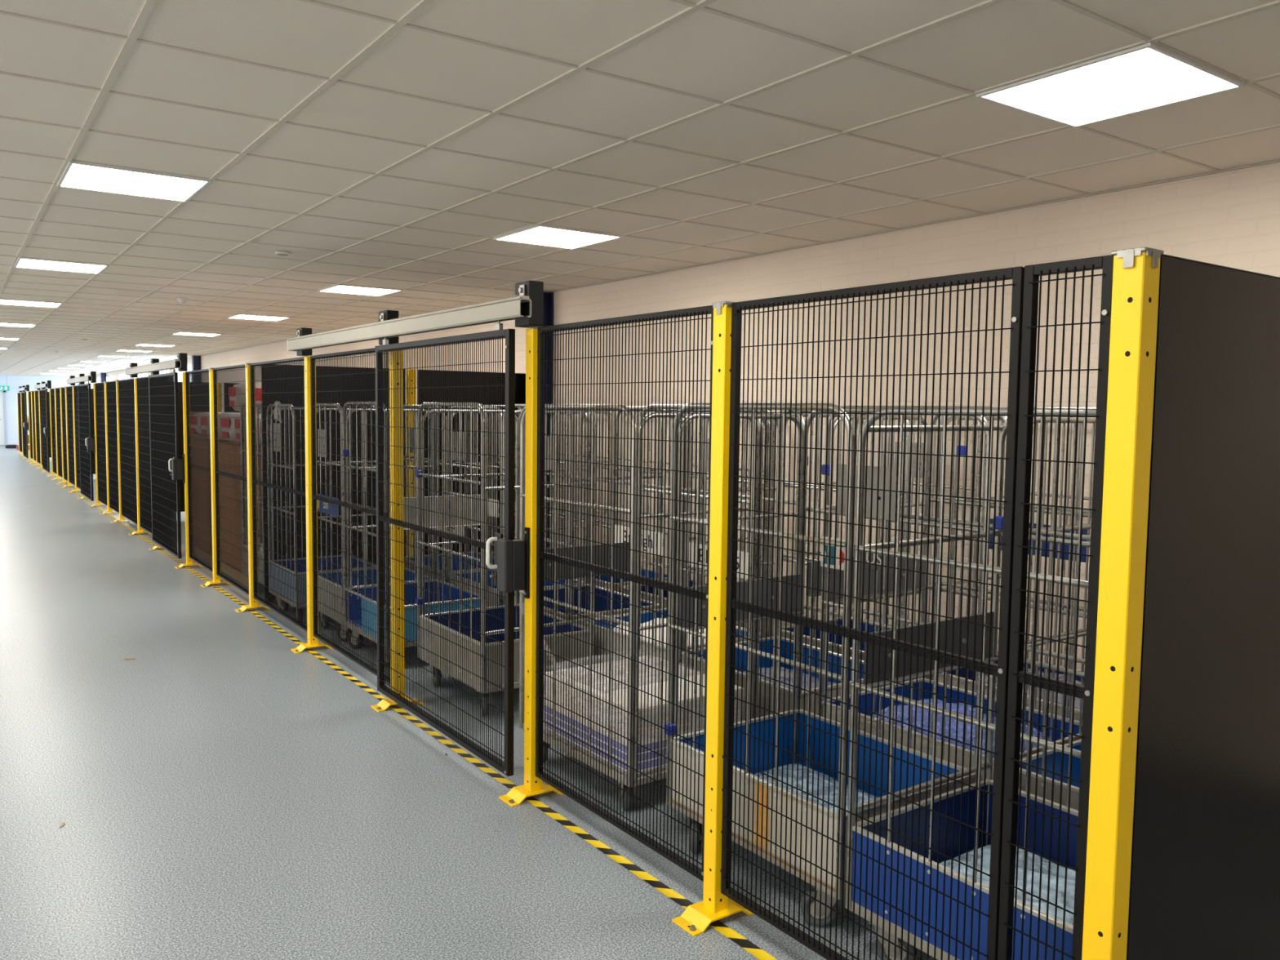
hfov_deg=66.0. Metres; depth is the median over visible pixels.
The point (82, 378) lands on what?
door track
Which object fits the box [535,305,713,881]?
mesh panel
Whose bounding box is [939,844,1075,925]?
linens
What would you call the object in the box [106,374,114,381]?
window
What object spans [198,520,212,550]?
carton
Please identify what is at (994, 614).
shelf
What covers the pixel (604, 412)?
roll cage
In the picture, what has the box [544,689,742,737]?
bundle
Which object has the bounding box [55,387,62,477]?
mesh panel
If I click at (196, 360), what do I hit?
trim
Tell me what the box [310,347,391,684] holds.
mesh panel
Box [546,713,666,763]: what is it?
bundle
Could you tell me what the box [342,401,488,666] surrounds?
roll cage
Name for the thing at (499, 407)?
roll cage
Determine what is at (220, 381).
mesh panel
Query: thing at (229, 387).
print
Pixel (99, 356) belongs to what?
diffuser
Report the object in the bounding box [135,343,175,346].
recessed light
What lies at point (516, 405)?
roll cage
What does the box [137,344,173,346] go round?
diffuser
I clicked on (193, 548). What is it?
mesh panel
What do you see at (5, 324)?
recessed light
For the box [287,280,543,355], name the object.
door track
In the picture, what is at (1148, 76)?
recessed light
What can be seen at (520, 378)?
panel
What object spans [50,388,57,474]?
mesh panel
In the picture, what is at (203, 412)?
pack
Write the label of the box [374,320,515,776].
sliding door
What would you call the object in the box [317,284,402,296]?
recessed light
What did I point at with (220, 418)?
print
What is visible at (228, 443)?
carton
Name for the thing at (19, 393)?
mesh panel
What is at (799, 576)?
shelf
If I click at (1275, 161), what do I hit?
trim
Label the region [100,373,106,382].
trim
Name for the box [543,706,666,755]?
bundle
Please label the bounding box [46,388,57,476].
fence post
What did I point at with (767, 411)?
roll cage
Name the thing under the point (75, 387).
mesh panel
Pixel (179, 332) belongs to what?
recessed light
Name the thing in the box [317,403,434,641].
roll cage
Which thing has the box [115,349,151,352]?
recessed light
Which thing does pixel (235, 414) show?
pack
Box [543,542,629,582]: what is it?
shelf
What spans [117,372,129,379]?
window
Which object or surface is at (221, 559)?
wooden pallet
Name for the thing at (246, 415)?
pack
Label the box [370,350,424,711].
fence post
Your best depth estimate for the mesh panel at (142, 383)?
12.16 m
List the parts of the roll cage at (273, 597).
frame, frame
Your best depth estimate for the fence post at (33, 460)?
27.22 m
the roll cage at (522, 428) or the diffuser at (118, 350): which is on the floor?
the roll cage at (522, 428)
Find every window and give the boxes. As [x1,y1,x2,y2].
[93,376,100,383]
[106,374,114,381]
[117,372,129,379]
[137,373,147,377]
[159,369,168,373]
[174,361,191,382]
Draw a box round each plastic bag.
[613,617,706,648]
[754,763,877,813]
[875,698,1048,755]
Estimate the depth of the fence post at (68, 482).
19.63 m
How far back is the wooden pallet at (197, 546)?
10.54 m
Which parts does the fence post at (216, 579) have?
plate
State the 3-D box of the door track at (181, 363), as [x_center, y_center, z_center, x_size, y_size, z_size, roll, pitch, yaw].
[-5.568,-1.294,11.260,0.120,0.181,3.290,-2,5,-35]
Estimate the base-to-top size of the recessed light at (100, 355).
0.012 m
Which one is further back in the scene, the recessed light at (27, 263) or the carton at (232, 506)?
the carton at (232, 506)
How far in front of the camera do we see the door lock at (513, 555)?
4.13 m
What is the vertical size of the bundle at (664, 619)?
0.225 m
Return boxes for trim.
[97,159,1279,374]
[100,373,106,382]
[191,355,201,382]
[530,292,553,546]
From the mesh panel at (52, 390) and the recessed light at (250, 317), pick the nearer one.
the recessed light at (250, 317)
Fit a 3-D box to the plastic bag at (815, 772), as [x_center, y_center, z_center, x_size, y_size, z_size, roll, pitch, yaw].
[0.633,1.200,3.635,0.612,0.058,0.815,-2,5,-35]
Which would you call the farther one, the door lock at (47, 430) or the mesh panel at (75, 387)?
the door lock at (47, 430)
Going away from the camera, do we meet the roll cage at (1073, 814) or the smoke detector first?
the roll cage at (1073, 814)
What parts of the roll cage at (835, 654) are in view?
rail, frame, edge trim, rail, rail, edge trim, rail, frame, rail, edge trim, edge trim, frame, rail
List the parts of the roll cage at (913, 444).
rail, edge trim, frame, edge trim, rail, frame, name plate, frame, rail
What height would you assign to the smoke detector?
0.053 m
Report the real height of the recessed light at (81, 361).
0.012 m
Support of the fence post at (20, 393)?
on the floor
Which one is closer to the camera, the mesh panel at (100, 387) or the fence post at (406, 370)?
the fence post at (406, 370)
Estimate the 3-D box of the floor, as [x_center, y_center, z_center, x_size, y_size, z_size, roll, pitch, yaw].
[-11.736,0.378,16.277,9.950,0.001,52.000,-2,5,-35]
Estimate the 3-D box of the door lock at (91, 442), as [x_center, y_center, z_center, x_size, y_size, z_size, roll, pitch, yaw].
[-8.900,-0.584,15.973,0.106,0.300,0.115,-2,5,-35]
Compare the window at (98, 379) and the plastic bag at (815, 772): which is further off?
the window at (98, 379)
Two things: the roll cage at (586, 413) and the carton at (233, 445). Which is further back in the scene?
the carton at (233, 445)
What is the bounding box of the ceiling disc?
[275,251,291,256]
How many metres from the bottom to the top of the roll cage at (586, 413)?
1.691 m
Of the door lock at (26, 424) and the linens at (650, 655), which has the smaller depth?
the linens at (650, 655)
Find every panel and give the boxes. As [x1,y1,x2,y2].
[17,392,22,452]
[28,391,32,458]
[31,391,35,461]
[35,390,40,463]
[39,390,42,465]
[47,391,51,457]
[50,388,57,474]
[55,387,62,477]
[61,386,67,480]
[66,386,75,485]
[73,385,80,488]
[88,388,95,474]
[95,382,107,506]
[106,380,119,513]
[118,377,137,524]
[136,376,151,533]
[168,382,209,511]
[185,368,213,572]
[213,364,248,595]
[223,382,238,412]
[249,356,306,631]
[261,364,406,597]
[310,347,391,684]
[417,369,525,555]
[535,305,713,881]
[720,266,1024,959]
[997,254,1114,959]
[1126,253,1279,959]
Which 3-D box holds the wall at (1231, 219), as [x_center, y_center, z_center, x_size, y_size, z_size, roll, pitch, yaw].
[-7.654,-1.142,19.046,0.200,2.745,52.000,-2,5,-35]
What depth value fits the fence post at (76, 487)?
18.54 m
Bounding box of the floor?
[0,444,937,959]
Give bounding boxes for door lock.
[24,422,28,430]
[44,425,50,437]
[86,435,95,453]
[171,453,185,483]
[497,527,529,598]
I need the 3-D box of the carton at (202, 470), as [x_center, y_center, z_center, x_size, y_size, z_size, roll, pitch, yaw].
[-4.492,0.016,10.584,0.381,0.291,0.581,-2,5,-35]
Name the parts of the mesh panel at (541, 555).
rail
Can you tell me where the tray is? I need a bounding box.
[4,444,17,448]
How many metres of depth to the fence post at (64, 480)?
20.49 m
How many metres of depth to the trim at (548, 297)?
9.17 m
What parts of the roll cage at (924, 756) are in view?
edge trim, frame, rail, edge trim, rail, rail, frame, frame, rail, name plate, edge trim, frame, rail, edge trim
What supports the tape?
on the floor
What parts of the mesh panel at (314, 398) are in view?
rail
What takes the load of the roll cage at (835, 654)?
on the floor
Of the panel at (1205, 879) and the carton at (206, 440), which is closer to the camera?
the panel at (1205, 879)
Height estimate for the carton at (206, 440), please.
0.291 m
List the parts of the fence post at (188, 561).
plate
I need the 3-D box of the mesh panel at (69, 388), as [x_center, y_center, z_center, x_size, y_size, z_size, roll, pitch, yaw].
[-11.024,-0.865,19.113,0.029,1.900,1.258,-2,5,-35]
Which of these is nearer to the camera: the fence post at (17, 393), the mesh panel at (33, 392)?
the mesh panel at (33, 392)
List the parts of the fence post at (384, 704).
plate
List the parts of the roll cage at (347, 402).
rail, edge trim, rail, frame, rail, frame, frame, rail, edge trim, edge trim, edge trim, name plate, rail, frame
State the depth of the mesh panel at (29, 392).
27.81 m
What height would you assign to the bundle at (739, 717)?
0.035 m
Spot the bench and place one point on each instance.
(27, 407)
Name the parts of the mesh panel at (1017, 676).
rail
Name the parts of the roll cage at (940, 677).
frame, rail, frame, edge trim, rail, rail, edge trim, rail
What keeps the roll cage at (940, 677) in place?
on the floor
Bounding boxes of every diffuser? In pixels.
[0,337,17,340]
[98,355,127,357]
[118,350,151,351]
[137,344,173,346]
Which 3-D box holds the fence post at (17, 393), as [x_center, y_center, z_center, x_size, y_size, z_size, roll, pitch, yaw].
[-20.374,-1.859,32.330,0.270,2.004,0.116,-2,5,-35]
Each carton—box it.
[196,440,239,468]
[197,470,211,496]
[197,495,211,523]
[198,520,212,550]
[218,443,239,471]
[230,444,261,478]
[231,478,262,509]
[231,506,262,541]
[231,535,262,569]
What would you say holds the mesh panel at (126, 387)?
attached to the fence post at (122, 517)
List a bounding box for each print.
[220,417,228,437]
[229,386,261,406]
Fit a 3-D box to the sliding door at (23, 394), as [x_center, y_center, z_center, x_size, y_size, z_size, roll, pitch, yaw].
[-18.062,-1.656,28.869,0.091,1.970,1.560,-2,5,-35]
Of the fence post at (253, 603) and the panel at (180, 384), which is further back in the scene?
the panel at (180, 384)
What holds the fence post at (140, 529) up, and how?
on the floor
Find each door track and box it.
[17,384,29,391]
[34,380,51,390]
[66,371,96,385]
[124,352,187,377]
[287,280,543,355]
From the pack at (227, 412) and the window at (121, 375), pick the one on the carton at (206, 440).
the pack at (227, 412)
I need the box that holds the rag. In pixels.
[275,401,281,419]
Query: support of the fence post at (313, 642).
on the floor
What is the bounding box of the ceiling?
[0,0,1279,377]
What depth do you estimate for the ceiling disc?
6.94 m
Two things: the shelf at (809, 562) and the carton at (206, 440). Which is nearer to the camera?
the shelf at (809, 562)
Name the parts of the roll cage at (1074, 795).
edge trim, edge trim, rail, rail, rail, rail, frame, frame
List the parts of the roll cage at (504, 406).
name plate, rail, edge trim, edge trim, frame, frame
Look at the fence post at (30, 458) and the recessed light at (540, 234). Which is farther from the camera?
the fence post at (30, 458)
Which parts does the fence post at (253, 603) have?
plate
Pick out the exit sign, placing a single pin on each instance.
(2, 388)
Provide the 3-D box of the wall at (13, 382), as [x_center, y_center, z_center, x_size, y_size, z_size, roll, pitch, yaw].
[-26.808,-2.667,37.411,9.850,2.745,0.200,-2,5,-35]
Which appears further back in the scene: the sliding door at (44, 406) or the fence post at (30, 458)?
the fence post at (30, 458)
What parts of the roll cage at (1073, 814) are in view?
edge trim, frame, edge trim, rail, rail, frame, edge trim, rail, rail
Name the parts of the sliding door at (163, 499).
handle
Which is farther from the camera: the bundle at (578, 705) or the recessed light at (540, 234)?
the recessed light at (540, 234)
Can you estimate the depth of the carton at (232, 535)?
9.32 m
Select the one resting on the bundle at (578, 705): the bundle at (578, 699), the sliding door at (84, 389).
the bundle at (578, 699)
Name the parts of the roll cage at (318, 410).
name plate, rail, frame, edge trim, frame, rail, frame, edge trim, rail, frame, edge trim, frame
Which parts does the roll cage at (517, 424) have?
rail, rail, edge trim, frame, frame, edge trim, rail, rail, frame, edge trim, name plate, frame, rail, rail, edge trim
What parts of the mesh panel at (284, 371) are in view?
rail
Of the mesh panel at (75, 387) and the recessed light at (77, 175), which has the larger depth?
the mesh panel at (75, 387)
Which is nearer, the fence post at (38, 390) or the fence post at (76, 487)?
the fence post at (76, 487)
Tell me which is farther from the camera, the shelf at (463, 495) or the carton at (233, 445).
the carton at (233, 445)
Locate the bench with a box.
[26,407,29,443]
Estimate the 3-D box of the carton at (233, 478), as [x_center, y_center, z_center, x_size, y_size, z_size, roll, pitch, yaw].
[-3.616,0.114,9.346,0.381,0.291,0.581,-2,5,-35]
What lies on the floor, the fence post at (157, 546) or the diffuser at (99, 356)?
the fence post at (157, 546)
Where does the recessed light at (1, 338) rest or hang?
in the ceiling
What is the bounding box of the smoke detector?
[175,297,187,303]
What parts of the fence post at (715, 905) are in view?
plate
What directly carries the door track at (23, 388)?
attached to the fence post at (20, 393)
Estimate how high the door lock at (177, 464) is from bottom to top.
0.300 m
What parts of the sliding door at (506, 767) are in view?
rail, handle, handle plate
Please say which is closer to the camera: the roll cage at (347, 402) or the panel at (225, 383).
the roll cage at (347, 402)
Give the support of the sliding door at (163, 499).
hanging from the door track at (181, 363)
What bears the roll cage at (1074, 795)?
on the floor
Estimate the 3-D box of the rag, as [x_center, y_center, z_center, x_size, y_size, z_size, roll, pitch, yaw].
[-2.804,-0.526,7.627,0.056,0.165,0.090,-2,5,-35]
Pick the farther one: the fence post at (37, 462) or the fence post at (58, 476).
the fence post at (37, 462)
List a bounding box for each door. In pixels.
[0,390,7,445]
[21,390,28,457]
[40,386,49,472]
[77,379,93,501]
[148,368,181,558]
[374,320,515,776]
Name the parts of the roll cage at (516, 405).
rail, edge trim, frame, rail, edge trim, frame, rail, rail, edge trim, frame, rail, edge trim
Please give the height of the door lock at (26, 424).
0.300 m
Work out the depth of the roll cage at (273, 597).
8.80 m
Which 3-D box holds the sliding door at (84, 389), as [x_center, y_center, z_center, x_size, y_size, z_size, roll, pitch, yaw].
[-9.379,-0.689,16.602,0.091,1.970,1.560,-2,5,-35]
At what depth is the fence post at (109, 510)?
14.89 m
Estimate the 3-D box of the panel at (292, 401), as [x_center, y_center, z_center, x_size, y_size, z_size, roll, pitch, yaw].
[-2.566,-0.006,8.352,1.212,1.900,0.027,-2,5,-35]
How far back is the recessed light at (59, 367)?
30.21 m
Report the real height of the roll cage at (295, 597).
1.686 m
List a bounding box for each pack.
[190,412,208,437]
[201,412,235,439]
[220,413,239,442]
[229,382,262,409]
[235,415,261,445]
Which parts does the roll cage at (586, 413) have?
rail, edge trim, edge trim, frame, frame, edge trim, rail, rail, frame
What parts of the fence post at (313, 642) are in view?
plate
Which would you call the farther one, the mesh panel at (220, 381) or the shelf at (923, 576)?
the mesh panel at (220, 381)
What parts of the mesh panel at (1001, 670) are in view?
rail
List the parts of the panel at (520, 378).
frame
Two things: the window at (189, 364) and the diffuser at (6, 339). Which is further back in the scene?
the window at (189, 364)
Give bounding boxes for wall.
[0,375,78,445]
[90,162,1279,671]
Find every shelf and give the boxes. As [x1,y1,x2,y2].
[404,494,479,529]
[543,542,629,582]
[679,574,804,630]
[805,557,900,596]
[830,558,929,602]
[863,611,997,688]
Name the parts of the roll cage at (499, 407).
frame, frame, rail, frame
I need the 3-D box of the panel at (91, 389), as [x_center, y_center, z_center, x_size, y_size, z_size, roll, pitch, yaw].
[-12.206,-1.080,21.971,1.212,1.900,0.027,-2,5,-35]
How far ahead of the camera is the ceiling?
3.92 m
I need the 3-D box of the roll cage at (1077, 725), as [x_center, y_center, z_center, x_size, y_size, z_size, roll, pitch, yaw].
[1.319,0.545,4.088,0.720,1.692,0.911,-2,5,-35]
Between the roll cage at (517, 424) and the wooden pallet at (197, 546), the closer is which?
the roll cage at (517, 424)
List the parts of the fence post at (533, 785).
plate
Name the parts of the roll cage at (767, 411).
edge trim, rail, rail, frame, frame, frame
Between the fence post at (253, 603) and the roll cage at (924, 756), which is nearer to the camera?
the roll cage at (924, 756)
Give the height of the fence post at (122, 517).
2.004 m
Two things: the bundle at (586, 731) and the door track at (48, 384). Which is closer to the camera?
the bundle at (586, 731)
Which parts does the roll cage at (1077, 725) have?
edge trim, rail, frame, rail, edge trim, rail, rail, frame, frame, edge trim, rail, rail, edge trim, rail, rail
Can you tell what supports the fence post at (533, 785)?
on the floor
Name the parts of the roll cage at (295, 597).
name plate, rail, frame, frame, frame, edge trim, edge trim, frame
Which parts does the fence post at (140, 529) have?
plate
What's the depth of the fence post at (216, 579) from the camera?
9.05 m
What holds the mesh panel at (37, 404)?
attached to the fence post at (37, 462)
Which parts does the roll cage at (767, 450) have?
edge trim, frame, edge trim, rail, rail, name plate, frame, frame, edge trim, rail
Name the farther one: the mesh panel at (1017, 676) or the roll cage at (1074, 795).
the roll cage at (1074, 795)
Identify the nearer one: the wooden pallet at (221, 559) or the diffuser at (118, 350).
the wooden pallet at (221, 559)
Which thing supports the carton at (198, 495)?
on the carton at (198, 521)
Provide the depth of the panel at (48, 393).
28.55 m
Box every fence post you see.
[15,392,21,453]
[18,392,23,456]
[26,391,32,461]
[28,391,35,463]
[31,390,39,466]
[36,390,42,468]
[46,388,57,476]
[51,387,62,479]
[57,386,67,484]
[62,386,75,487]
[68,386,80,492]
[88,383,106,506]
[99,381,118,514]
[111,379,131,522]
[128,377,151,535]
[148,545,159,550]
[174,372,202,568]
[200,367,231,586]
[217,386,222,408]
[235,363,270,612]
[290,356,332,653]
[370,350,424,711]
[406,369,415,555]
[498,328,564,806]
[671,301,754,936]
[1081,246,1164,959]
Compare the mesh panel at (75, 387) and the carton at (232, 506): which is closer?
the carton at (232, 506)
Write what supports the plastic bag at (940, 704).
on the roll cage at (1077, 725)
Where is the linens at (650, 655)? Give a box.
[544,654,743,718]
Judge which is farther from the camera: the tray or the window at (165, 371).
the tray
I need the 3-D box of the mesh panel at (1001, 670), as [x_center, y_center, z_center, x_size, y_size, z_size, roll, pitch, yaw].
[0.574,0.427,2.729,0.029,1.900,1.014,-2,5,-35]
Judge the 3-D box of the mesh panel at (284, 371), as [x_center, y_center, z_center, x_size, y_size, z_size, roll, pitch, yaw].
[-2.693,0.063,7.344,0.029,1.900,1.498,-2,5,-35]
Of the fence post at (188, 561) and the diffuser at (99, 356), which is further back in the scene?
the diffuser at (99, 356)
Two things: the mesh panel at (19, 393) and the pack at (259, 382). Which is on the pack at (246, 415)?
the pack at (259, 382)
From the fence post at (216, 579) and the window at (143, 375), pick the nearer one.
the fence post at (216, 579)
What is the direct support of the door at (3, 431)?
in the wall at (13, 382)
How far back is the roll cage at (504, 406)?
8.08 m
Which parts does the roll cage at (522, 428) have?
rail, rail, frame, frame, rail, rail, frame, rail, frame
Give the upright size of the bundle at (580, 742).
0.036 m
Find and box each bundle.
[543,697,740,746]
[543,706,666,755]
[544,680,743,728]
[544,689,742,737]
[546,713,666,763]
[546,720,666,771]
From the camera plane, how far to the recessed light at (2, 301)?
10.67 m
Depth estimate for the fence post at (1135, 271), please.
2.07 m
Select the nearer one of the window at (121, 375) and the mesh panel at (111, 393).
the mesh panel at (111, 393)
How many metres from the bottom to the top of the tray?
0.120 m
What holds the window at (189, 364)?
in the wall at (1231, 219)
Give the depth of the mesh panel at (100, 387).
15.46 m
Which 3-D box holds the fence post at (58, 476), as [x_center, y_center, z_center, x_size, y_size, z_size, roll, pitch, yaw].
[-12.735,-1.008,21.537,0.270,2.004,0.116,-2,5,-35]
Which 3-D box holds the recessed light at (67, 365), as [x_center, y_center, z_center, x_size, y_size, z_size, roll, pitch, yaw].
[-15.743,-3.224,27.709,0.594,0.012,0.594,-2,5,-35]
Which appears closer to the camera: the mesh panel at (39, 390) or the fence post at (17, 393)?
the mesh panel at (39, 390)
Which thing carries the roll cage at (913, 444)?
on the floor
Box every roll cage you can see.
[240,403,274,601]
[266,404,376,612]
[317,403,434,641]
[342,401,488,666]
[404,404,522,582]
[415,402,595,715]
[447,406,587,606]
[493,407,610,556]
[502,404,663,623]
[519,404,764,809]
[549,410,671,591]
[578,406,771,663]
[620,408,776,636]
[666,403,992,927]
[679,408,908,720]
[781,410,981,681]
[817,405,1095,780]
[844,406,1096,959]
[928,415,1092,721]
[1018,406,1096,810]
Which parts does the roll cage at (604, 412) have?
rail, rail, frame, frame, rail, edge trim, frame, edge trim, rail, edge trim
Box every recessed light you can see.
[0,298,62,307]
[0,322,36,327]
[0,337,20,340]
[13,257,108,274]
[57,160,211,202]
[58,367,81,368]
[66,364,93,366]
[80,360,108,363]
[97,355,128,357]
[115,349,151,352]
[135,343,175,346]
[171,331,222,336]
[226,314,290,320]
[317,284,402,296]
[493,224,622,248]
[975,42,1244,127]
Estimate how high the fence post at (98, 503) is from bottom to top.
1.996 m
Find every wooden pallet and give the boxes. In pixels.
[195,546,212,564]
[221,559,248,586]
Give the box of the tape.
[18,453,777,959]
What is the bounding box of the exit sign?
[0,384,9,391]
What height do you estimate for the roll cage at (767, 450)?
1.684 m
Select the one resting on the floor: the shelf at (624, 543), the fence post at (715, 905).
the fence post at (715, 905)
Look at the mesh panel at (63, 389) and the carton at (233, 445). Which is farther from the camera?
the mesh panel at (63, 389)

